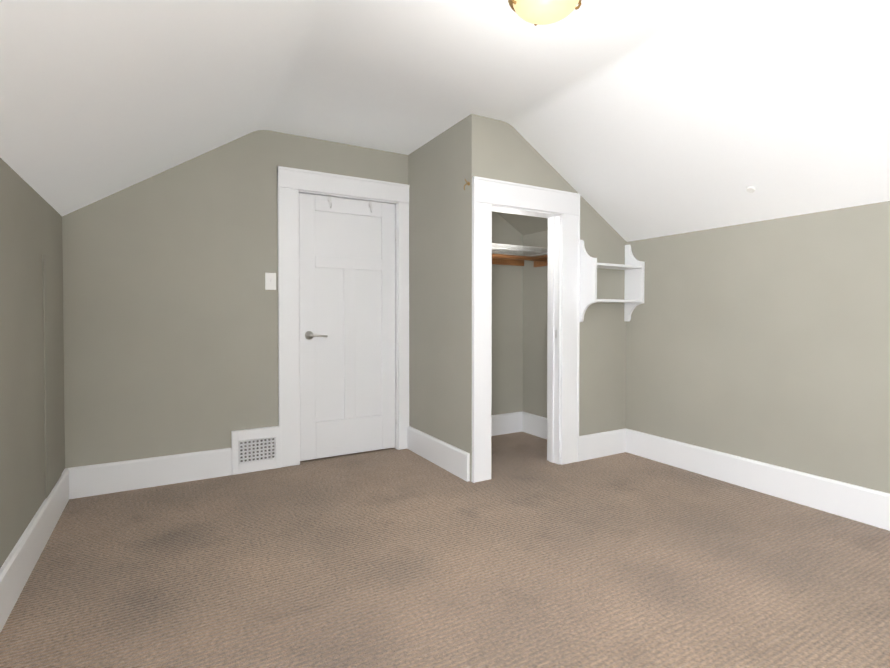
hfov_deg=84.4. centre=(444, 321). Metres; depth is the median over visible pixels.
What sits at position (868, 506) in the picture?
baseboard
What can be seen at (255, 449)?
air vent
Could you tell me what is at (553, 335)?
door frame
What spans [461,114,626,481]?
wall
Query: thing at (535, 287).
wall
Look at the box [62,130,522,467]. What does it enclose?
wall
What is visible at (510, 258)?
hanging rod
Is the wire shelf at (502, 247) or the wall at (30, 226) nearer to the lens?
the wall at (30, 226)
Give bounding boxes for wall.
[0,158,64,567]
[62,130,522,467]
[408,121,460,448]
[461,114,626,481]
[523,230,547,417]
[626,201,889,493]
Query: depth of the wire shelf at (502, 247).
3.87 m
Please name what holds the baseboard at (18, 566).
attached to the wall at (30, 226)
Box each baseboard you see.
[0,468,68,632]
[68,448,231,498]
[407,426,469,481]
[491,412,521,435]
[522,411,546,438]
[579,428,625,460]
[625,428,889,530]
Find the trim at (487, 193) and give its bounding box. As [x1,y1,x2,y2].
[472,176,579,482]
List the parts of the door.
handle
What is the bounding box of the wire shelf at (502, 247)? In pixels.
[492,243,547,255]
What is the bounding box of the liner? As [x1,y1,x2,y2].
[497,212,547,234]
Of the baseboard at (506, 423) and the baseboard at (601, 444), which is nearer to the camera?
the baseboard at (601, 444)
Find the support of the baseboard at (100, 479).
attached to the wall at (170, 318)
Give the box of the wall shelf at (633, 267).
[580,240,644,321]
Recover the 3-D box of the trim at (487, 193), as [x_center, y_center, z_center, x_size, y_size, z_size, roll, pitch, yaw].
[0.561,0.051,3.264,0.893,1.899,0.030,0,1,-30]
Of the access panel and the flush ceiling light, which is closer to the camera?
the flush ceiling light
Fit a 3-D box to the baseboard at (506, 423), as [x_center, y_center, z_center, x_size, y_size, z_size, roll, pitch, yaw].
[0.263,0.900,4.160,1.015,0.175,0.020,0,1,-30]
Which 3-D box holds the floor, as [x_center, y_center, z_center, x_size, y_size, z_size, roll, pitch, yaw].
[0.511,1.074,1.707,3.800,0.100,4.770,0,1,-30]
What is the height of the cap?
0.034 m
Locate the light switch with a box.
[265,273,275,289]
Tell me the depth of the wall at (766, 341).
2.84 m
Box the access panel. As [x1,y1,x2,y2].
[42,255,60,497]
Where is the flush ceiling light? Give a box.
[508,0,581,25]
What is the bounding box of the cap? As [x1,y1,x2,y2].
[746,186,755,192]
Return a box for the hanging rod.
[492,243,547,266]
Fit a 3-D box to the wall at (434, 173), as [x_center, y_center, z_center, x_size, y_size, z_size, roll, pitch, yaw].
[-0.039,-0.148,3.529,0.120,2.290,0.790,0,1,-30]
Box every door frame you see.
[277,166,409,467]
[492,205,560,463]
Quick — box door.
[299,193,396,460]
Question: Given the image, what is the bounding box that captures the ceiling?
[0,0,889,241]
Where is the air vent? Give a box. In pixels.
[231,426,279,474]
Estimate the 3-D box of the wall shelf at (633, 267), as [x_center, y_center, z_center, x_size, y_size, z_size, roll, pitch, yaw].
[1.203,-0.289,3.548,0.508,0.580,0.165,0,1,-30]
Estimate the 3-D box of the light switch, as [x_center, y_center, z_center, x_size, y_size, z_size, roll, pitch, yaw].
[-1.179,-0.273,3.322,0.070,0.115,0.013,0,1,-30]
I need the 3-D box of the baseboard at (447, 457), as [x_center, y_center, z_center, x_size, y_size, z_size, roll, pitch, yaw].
[-0.075,0.910,3.466,0.020,0.175,0.890,0,1,-30]
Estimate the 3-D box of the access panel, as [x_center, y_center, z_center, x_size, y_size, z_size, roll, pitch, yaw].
[-1.987,0.260,2.485,0.006,1.155,0.380,0,1,-30]
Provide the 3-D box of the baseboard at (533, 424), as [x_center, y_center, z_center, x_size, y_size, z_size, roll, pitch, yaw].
[0.886,0.901,4.073,0.020,0.175,0.790,0,1,-30]
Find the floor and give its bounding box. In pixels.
[0,432,889,667]
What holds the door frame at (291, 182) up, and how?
attached to the wall at (170, 318)

